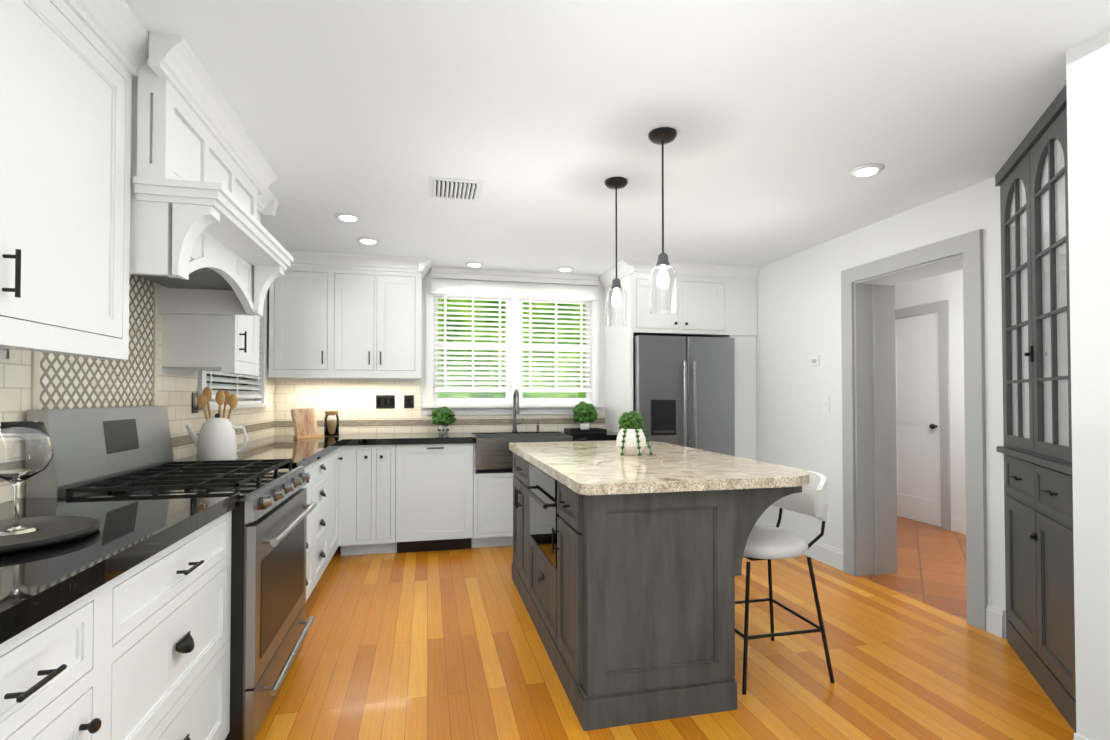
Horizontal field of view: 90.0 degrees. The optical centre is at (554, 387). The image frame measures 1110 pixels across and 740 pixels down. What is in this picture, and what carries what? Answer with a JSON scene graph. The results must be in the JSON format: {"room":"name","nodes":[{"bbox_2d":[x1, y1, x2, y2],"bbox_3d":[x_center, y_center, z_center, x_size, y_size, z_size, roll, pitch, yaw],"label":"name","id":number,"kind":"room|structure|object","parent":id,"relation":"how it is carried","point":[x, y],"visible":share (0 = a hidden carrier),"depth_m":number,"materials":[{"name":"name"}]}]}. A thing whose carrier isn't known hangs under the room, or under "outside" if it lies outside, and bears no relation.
{"room":"kitchen","nodes":[
{"label":"kitchen","id":0,"kind":"room"},
{"bbox_2d":[0,289,275,498],"bbox_3d":[-1.642,0.062,1.114,0.150,2.410,7.720,0,-1,-13],"label":"wall","id":1,"kind":"structure","parent":0,"point":[4,353],"depth_m":4.26,"materials":[{"name":"paint"}]},
{"bbox_2d":[0,0,7,335],"bbox_3d":[-1.348,-0.640,0.923,0.327,1.016,0.579,0,-1,-13],"label":"upper cabinet","id":2,"kind":"object","parent":1,"relation":"attached to","point":[3,3],"depth_m":1.27,"materials":[{"name":"white wood"}]},
{"bbox_2d":[0,0,139,355],"bbox_3d":[-1.470,-0.631,1.455,0.327,1.016,0.656,0,-1,-13],"label":"upper cabinet","id":3,"kind":"object","parent":1,"relation":"attached to","point":[72,64],"depth_m":1.51,"materials":[{"name":"white wood"}]},
{"bbox_2d":[0,274,275,503],"bbox_3d":[-1.636,-0.163,1.452,0.012,1.029,6.769,0,-1,-13],"label":"tile backsplash","id":4,"kind":"structure","parent":1,"relation":"attached to","point":[32,380],"depth_m":2.44,"materials":[{"name":"tile"}]},
{"bbox_2d":[192,393,197,412],"bbox_3d":[-2.015,0.088,3.109,0.007,0.115,0.075,0,-1,-13],"label":"switch plate","id":5,"kind":"object","parent":1,"relation":"attached to","point":[194,395],"depth_m":3.09,"materials":[{"name":"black metal"}]},
{"bbox_2d":[130,32,293,315],"bbox_3d":[-1.527,-0.747,2.303,0.597,0.756,1.162,0,-1,-13],"label":"range hood","id":6,"kind":"object","parent":1,"relation":"attached to","point":[203,240],"visible":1,"depth_m":2.01,"materials":[{"name":"white wood"}]},
{"bbox_2d":[162,195,263,371],"bbox_3d":[-1.820,-0.606,2.973,0.327,1.016,0.420,0,-1,-13],"label":"upper cabinet","id":7,"kind":"object","parent":1,"relation":"attached to","point":[198,342],"depth_m":2.78,"materials":[{"name":"white wood"}]},
{"bbox_2d":[198,293,271,409],"bbox_3d":[-2.204,-0.357,3.803,0.160,0.995,1.350,0,-1,-13],"label":"window","id":8,"kind":"structure","parent":1,"relation":"in","point":[242,387],"depth_m":3.98,"materials":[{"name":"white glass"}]},
{"bbox_2d":[276,269,604,433],"bbox_3d":[-0.374,0.131,5.295,4.140,2.410,0.180,0,-1,-13],"label":"wall","id":9,"kind":"structure","parent":0,"point":[428,276],"depth_m":5.12,"materials":[{"name":"paint"}]},
{"bbox_2d":[269,252,423,378],"bbox_3d":[-1.749,-0.594,4.736,1.186,0.982,0.327,0,-1,-13],"label":"upper cabinet","id":10,"kind":"object","parent":9,"relation":"attached to","point":[331,314],"depth_m":4.58,"materials":[{"name":"white wood"}]},
{"bbox_2d":[376,395,394,407],"bbox_3d":[-1.508,0.128,4.941,0.160,0.115,0.007,0,-1,-13],"label":"switch plate","id":11,"kind":"object","parent":9,"relation":"attached to","point":[385,401],"depth_m":4.94,"materials":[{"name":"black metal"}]},
{"bbox_2d":[404,395,413,407],"bbox_3d":[-1.311,0.129,4.986,0.085,0.115,0.007,0,-1,-13],"label":"switch plate","id":12,"kind":"object","parent":9,"relation":"attached to","point":[408,399],"depth_m":4.98,"materials":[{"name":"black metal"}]},
{"bbox_2d":[276,381,604,434],"bbox_3d":[-0.942,0.179,5.074,2.933,0.463,0.002,0,-1,-13],"label":"tile backsplash","id":13,"kind":"structure","parent":9,"relation":"attached to","point":[354,401],"depth_m":4.92,"materials":[{"name":"tile"}]},
{"bbox_2d":[423,279,601,414],"bbox_3d":[-0.383,-0.363,5.252,1.680,1.235,0.235,0,-1,-13],"label":"window","id":14,"kind":"structure","parent":9,"relation":"in","point":[514,296],"depth_m":5.21,"materials":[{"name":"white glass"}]},
{"bbox_2d":[604,260,759,343],"bbox_3d":[1.174,-0.771,5.233,1.201,0.612,0.677,0,-1,-13],"label":"upper cabinet","id":15,"kind":"object","parent":9,"relation":"attached to","point":[713,300],"depth_m":4.92,"materials":[{"name":"white wood"}]},
{"bbox_2d":[512,389,538,431],"bbox_3d":[-0.255,0.211,5.080,0.262,0.399,0.215,0,-1,-13],"label":"faucet","id":16,"kind":"object","parent":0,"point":[515,407],"visible":0.98,"depth_m":5.12,"materials":[{"name":"silver metal"}]},
{"bbox_2d":[124,0,1109,283],"bbox_3d":[1.255,-1.174,2.289,6.315,0.100,8.670,0,-1,-13],"label":"ceiling","id":17,"kind":"structure","parent":0,"point":[544,118],"depth_m":2.26,"materials":[{"name":"paint"}]},
{"bbox_2d":[335,213,360,221],"bbox_3d":[-1.335,-1.095,3.585,0.160,0.014,0.160,0,-1,-13],"label":"recessed light","id":18,"kind":"object","parent":17,"relation":"in","point":[349,217],"visible":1,"depth_m":3.56,"materials":[{"name":"white"}]},
{"bbox_2d":[357,237,379,243],"bbox_3d":[-1.388,-1.086,4.127,0.160,0.014,0.160,0,-1,-13],"label":"recessed light","id":19,"kind":"object","parent":17,"relation":"in","point":[365,240],"visible":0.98,"depth_m":4.10,"materials":[{"name":"white"}]},
{"bbox_2d":[429,177,483,200],"bbox_3d":[-0.558,-1.103,3.107,0.290,0.014,0.300,0,-1,-13],"label":"ceiling vent","id":20,"kind":"object","parent":17,"relation":"in","point":[455,189],"visible":1,"depth_m":3.08,"materials":[{"name":"white metal"}]},
{"bbox_2d":[465,262,483,266],"bbox_3d":[-0.705,-1.074,4.859,0.160,0.014,0.160,0,-1,-13],"label":"recessed light","id":21,"kind":"object","parent":17,"relation":"in","point":[474,264],"visible":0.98,"depth_m":4.83,"materials":[{"name":"white"}]},
{"bbox_2d":[557,267,573,271],"bbox_3d":[0.094,-1.071,5.043,0.160,0.014,0.160,0,-1,-13],"label":"recessed light","id":22,"kind":"object","parent":17,"relation":"in","point":[564,269],"visible":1,"depth_m":5.01,"materials":[{"name":"white"}]},
{"bbox_2d":[605,177,627,327],"bbox_3d":[0.330,-0.720,2.987,0.124,0.784,0.124,0,-1,-13],"label":"pendant light","id":23,"kind":"object","parent":17,"relation":"hanging from","point":[616,305],"visible":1,"depth_m":2.94,"materials":[{"name":"glass"}]},
{"bbox_2d":[648,127,676,313],"bbox_3d":[0.475,-0.726,2.446,0.124,0.789,0.124,0,-1,-13],"label":"pendant light","id":24,"kind":"object","parent":17,"relation":"hanging from","point":[663,287],"visible":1,"depth_m":2.40,"materials":[{"name":"glass"}]},
{"bbox_2d":[849,164,884,177],"bbox_3d":[1.596,-1.107,2.844,0.160,0.014,0.160,0,-1,-13],"label":"recessed light","id":25,"kind":"object","parent":17,"relation":"in","point":[866,170],"visible":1,"depth_m":2.83,"materials":[{"name":"white"}]},
{"bbox_2d":[255,516,1074,739],"bbox_3d":[1.255,1.335,2.248,6.315,0.100,8.670,0,-1,-13],"label":"floor","id":26,"kind":"structure","parent":0,"point":[438,645],"depth_m":2.60,"materials":[{"name":"brown wood"}]},
{"bbox_2d":[0,576,123,739],"bbox_3d":[-1.188,0.827,0.852,0.616,0.872,0.538,0,-1,-13],"label":"base cabinet","id":27,"kind":"object","parent":26,"relation":"on","point":[116,624],"depth_m":1.05,"materials":[{"name":"white wood"}]},
{"bbox_2d":[26,406,316,739],"bbox_3d":[-1.439,0.683,2.274,0.733,1.204,0.853,0,-1,-13],"label":"range","id":28,"kind":"object","parent":26,"relation":"on","point":[110,451],"visible":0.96,"depth_m":2.06,"materials":[{"name":"silver metal"}]},
{"bbox_2d":[124,512,231,739],"bbox_3d":[-1.325,0.837,1.443,0.616,0.872,0.811,0,-1,-13],"label":"base cabinet","id":29,"kind":"object","parent":26,"relation":"on","point":[177,604],"depth_m":1.53,"materials":[{"name":"white wood"}]},
{"bbox_2d":[0,492,239,647],"bbox_3d":[-0.985,0.353,0.033,0.642,0.048,3.727,0,-1,-13],"label":"countertop","id":30,"kind":"structure","parent":29,"relation":"on","point":[35,585],"depth_m":1.23,"materials":[{"name":"black stone"}]},
{"bbox_2d":[0,421,100,554],"bbox_3d":[-1.256,0.214,1.262,0.350,0.268,0.350,0,-1,-13],"label":"tray","id":31,"kind":"object","parent":30,"relation":"on","point":[26,451],"visible":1,"depth_m":1.27,"materials":[{"name":"black metal"}]},
{"bbox_2d":[237,460,319,602],"bbox_3d":[-1.678,0.862,2.974,0.616,0.872,0.620,0,-1,-13],"label":"base cabinet","id":32,"kind":"object","parent":26,"relation":"on","point":[313,484],"depth_m":3.27,"materials":[{"name":"white wood"}]},
{"bbox_2d":[316,452,331,583],"bbox_3d":[-1.794,0.870,3.477,0.616,0.872,0.549,0,-1,-13],"label":"base cabinet","id":33,"kind":"object","parent":26,"relation":"on","point":[324,545],"depth_m":3.69,"materials":[{"name":"white wood"}]},
{"bbox_2d":[173,434,351,467],"bbox_3d":[-1.840,0.415,3.746,0.642,0.048,2.183,0,-1,-13],"label":"countertop","id":34,"kind":"structure","parent":33,"relation":"on","point":[303,452],"depth_m":3.50,"materials":[{"name":"black stone"}]},
{"bbox_2d":[186,413,247,460],"bbox_3d":[-1.720,0.253,2.827,0.288,0.242,0.180,0,-1,-13],"label":"kettle","id":35,"kind":"object","parent":34,"relation":"on","point":[215,440],"visible":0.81,"depth_m":2.77,"materials":[{"name":"white ceramic"}]},
{"bbox_2d":[197,387,237,418],"bbox_3d":[-1.880,0.187,3.103,0.195,0.382,0.164,0,-1,-13],"label":"wooden utensils","id":36,"kind":"object","parent":35,"relation":"in","point":[226,398],"visible":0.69,"depth_m":3.11,"materials":[{"name":"brown wood"}]},
{"bbox_2d":[290,408,323,438],"bbox_3d":[-1.971,0.284,4.409,0.232,0.232,0.242,0,-1,-13],"label":"cookbook stand","id":37,"kind":"object","parent":34,"relation":"on","point":[304,421],"visible":1,"depth_m":4.40,"materials":[{"name":"brown wood"}]},
{"bbox_2d":[324,411,338,435],"bbox_3d":[-1.852,0.300,4.602,0.116,0.205,0.116,0,-1,-13],"label":"storage jar","id":38,"kind":"object","parent":34,"relation":"on","point":[331,427],"visible":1,"depth_m":4.56,"materials":[{"name":"clear glass"}]},
{"bbox_2d":[332,448,339,556],"bbox_3d":[-1.900,0.878,3.938,0.616,0.872,0.534,0,-1,-13],"label":"base cabinet","id":39,"kind":"object","parent":26,"relation":"on","point":[335,455],"depth_m":4.15,"materials":[{"name":"white wood"}]},
{"bbox_2d":[340,444,347,555],"bbox_3d":[-2.025,0.883,4.482,0.616,0.880,0.651,0,-1,-13],"label":"base cabinet","id":40,"kind":"object","parent":26,"relation":"on","point":[343,451],"depth_m":4.28,"materials":[{"name":"white wood"}]},
{"bbox_2d":[348,444,407,554],"bbox_3d":[-1.449,0.889,4.632,0.395,0.872,0.617,0,-1,-13],"label":"base cabinet","id":41,"kind":"object","parent":26,"relation":"on","point":[377,473],"depth_m":4.34,"materials":[{"name":"white wood"}]},
{"bbox_2d":[408,436,487,551],"bbox_3d":[-0.999,0.891,4.736,0.733,0.872,0.617,0,-1,-13],"label":"dishwasher","id":42,"kind":"object","parent":26,"relation":"on","point":[448,483],"depth_m":4.47,"materials":[{"name":"white wood"}]},
{"bbox_2d":[344,432,475,443],"bbox_3d":[-1.205,0.430,4.684,1.018,0.048,0.641,0,-1,-13],"label":"countertop","id":43,"kind":"structure","parent":42,"relation":"on","point":[451,437],"depth_m":4.44,"materials":[{"name":"black stone"}]},
{"bbox_2d":[431,407,456,433],"bbox_3d":[-0.975,0.287,4.872,0.222,0.241,0.220,0,-1,-13],"label":"potted plant","id":44,"kind":"object","parent":43,"relation":"on","point":[443,418],"visible":1,"depth_m":4.81,"materials":[{"name":"green plant"}]},
{"bbox_2d":[488,460,513,546],"bbox_3d":[-0.489,1.019,4.851,0.492,0.620,0.617,0,-1,-13],"label":"base cabinet","id":45,"kind":"object","parent":26,"relation":"on","point":[500,476],"depth_m":4.55,"materials":[{"name":"white wood"}]},
{"bbox_2d":[552,436,615,441],"bbox_3d":[0.307,0.896,5.037,0.514,0.872,0.617,0,-1,-13],"label":"base cabinet","id":46,"kind":"object","parent":26,"relation":"on","point":[554,438],"depth_m":4.63,"materials":[{"name":"black stone"}]},
{"bbox_2d":[556,432,618,439],"bbox_3d":[0.316,0.436,5.034,0.496,0.048,0.641,0,-1,-13],"label":"countertop","id":47,"kind":"structure","parent":46,"relation":"on","point":[609,435],"depth_m":4.74,"materials":[{"name":"black stone"}]},
{"bbox_2d":[564,401,606,432],"bbox_3d":[0.277,0.269,5.115,0.340,0.285,0.242,0,-1,-13],"label":"potted plant","id":48,"kind":"object","parent":47,"relation":"on","point":[584,412],"visible":1,"depth_m":5.04,"materials":[{"name":"plant"}]},
{"bbox_2d":[509,449,801,730],"bbox_3d":[0.341,0.856,3.058,1.006,0.884,1.807,0,-1,-13],"label":"kitchen island","id":49,"kind":"object","parent":26,"relation":"on","point":[626,569],"depth_m":2.18,"materials":[{"name":"grey wood"}]},
{"bbox_2d":[509,441,809,496],"bbox_3d":[0.407,0.395,3.076,1.073,0.040,1.895,0,-1,-13],"label":"island countertop","id":50,"kind":"structure","parent":49,"relation":"on","point":[593,468],"depth_m":2.46,"materials":[{"name":"beige stone"}]},
{"bbox_2d":[616,411,652,455],"bbox_3d":[0.433,0.251,3.081,0.196,0.244,0.208,0,-1,-13],"label":"vase","id":51,"kind":"object","parent":50,"relation":"on","point":[631,439],"visible":1,"depth_m":3.04,"materials":[{"name":"white ceramic"}]},
{"bbox_2d":[633,335,734,455],"bbox_3d":[1.062,0.450,5.093,0.910,1.764,0.808,0,-1,-13],"label":"refrigerator","id":52,"kind":"object","parent":26,"relation":"on","point":[683,390],"visible":0.33,"depth_m":4.76,"materials":[{"name":"silver metal"}]},
{"bbox_2d":[724,336,756,524],"bbox_3d":[1.627,0.437,5.328,0.266,1.800,0.657,0,-1,-13],"label":"tall cabinet","id":53,"kind":"object","parent":26,"relation":"on","point":[744,346],"depth_m":5.02,"materials":[{"name":"white wood"}]},
{"bbox_2d":[735,470,833,694],"bbox_3d":[0.993,0.847,2.601,0.526,0.889,0.481,0,-1,-13],"label":"bar stool","id":54,"kind":"object","parent":26,"relation":"on","point":[769,543],"visible":0.71,"depth_m":2.46,"materials":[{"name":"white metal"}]},
{"bbox_2d":[995,85,1075,732],"bbox_3d":[2.092,0.084,2.393,0.727,2.407,0.890,0,-1,-13],"label":"hutch","id":55,"kind":"object","parent":26,"relation":"on","point":[1031,178],"visible":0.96,"depth_m":2.38,"materials":[{"name":"grey wood"}]},
{"bbox_2d":[756,177,1005,637],"bbox_3d":[2.140,0.115,4.371,0.345,2.410,4.970,0,-1,-13],"label":"wall","id":56,"kind":"structure","parent":0,"point":[798,314],"depth_m":4.23,"materials":[{"name":"paint"}]},
{"bbox_2d":[756,519,842,570],"bbox_3d":[1.940,1.253,4.523,0.016,0.140,1.148,0,-1,-13],"label":"baseboard","id":57,"kind":"structure","parent":56,"relation":"attached to","point":[833,557],"depth_m":4.16,"materials":[{"name":"white wood"}]},
{"bbox_2d":[811,356,819,364],"bbox_3d":[2.001,-0.206,4.267,0.023,0.070,0.080,0,-1,-13],"label":"switch plate","id":58,"kind":"object","parent":56,"relation":"attached to","point":[815,360],"depth_m":4.25,"materials":[{"name":"plastic"}]},
{"bbox_2d":[822,397,829,411],"bbox_3d":[2.029,0.129,4.165,0.012,0.115,0.080,0,-1,-13],"label":"switch plate","id":59,"kind":"object","parent":56,"relation":"attached to","point":[825,400],"depth_m":4.16,"materials":[{"name":"white plastic"}]},
{"bbox_2d":[841,229,987,630],"bbox_3d":[2.350,0.231,3.514,0.364,2.150,1.030,0,-1,-13],"label":"door frame","id":60,"kind":"structure","parent":56,"relation":"attached to","point":[869,424],"depth_m":3.88,"materials":[{"name":"white wood"}]},
{"bbox_2d":[895,300,950,529],"bbox_3d":[3.600,0.266,5.593,0.110,2.150,0.820,0,-1,-13],"label":"door","id":61,"kind":"structure","parent":56,"relation":"attached to","point":[923,421],"depth_m":5.49,"materials":[{"name":"white wood"}]},
{"bbox_2d":[951,516,965,533],"bbox_3d":[4.059,1.237,3.568,0.016,0.140,3.280,0,-1,-13],"label":"baseboard","id":62,"kind":"structure","parent":56,"relation":"attached to","point":[958,524],"depth_m":5.09,"materials":[{"name":"white wood"}]},
{"bbox_2d":[1066,28,1109,739],"bbox_3d":[2.207,0.043,0.000,0.120,2.410,3.820,0,-1,-13],"label":"wall","id":63,"kind":"structure","parent":0,"point":[1088,62],"depth_m":1.79,"materials":[{"name":"paint"}]},
{"bbox_2d":[1073,733,1088,739],"bbox_3d":[2.122,1.179,0.039,0.016,0.140,3.670,0,-1,-13],"label":"baseboard","id":64,"kind":"structure","parent":63,"relation":"attached to","point":[1076,736],"depth_m":1.81,"materials":[{"name":"white wood"}]},
{"label":"outside","id":65,"kind":"structure","parent":0,"visible":0},
{"bbox_2d":[438,299,584,397],"bbox_3d":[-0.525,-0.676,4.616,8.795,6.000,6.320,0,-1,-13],"label":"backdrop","id":66,"kind":"structure","parent":65,"point":[492,395],"depth_m":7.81,"materials":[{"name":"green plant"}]}
]}

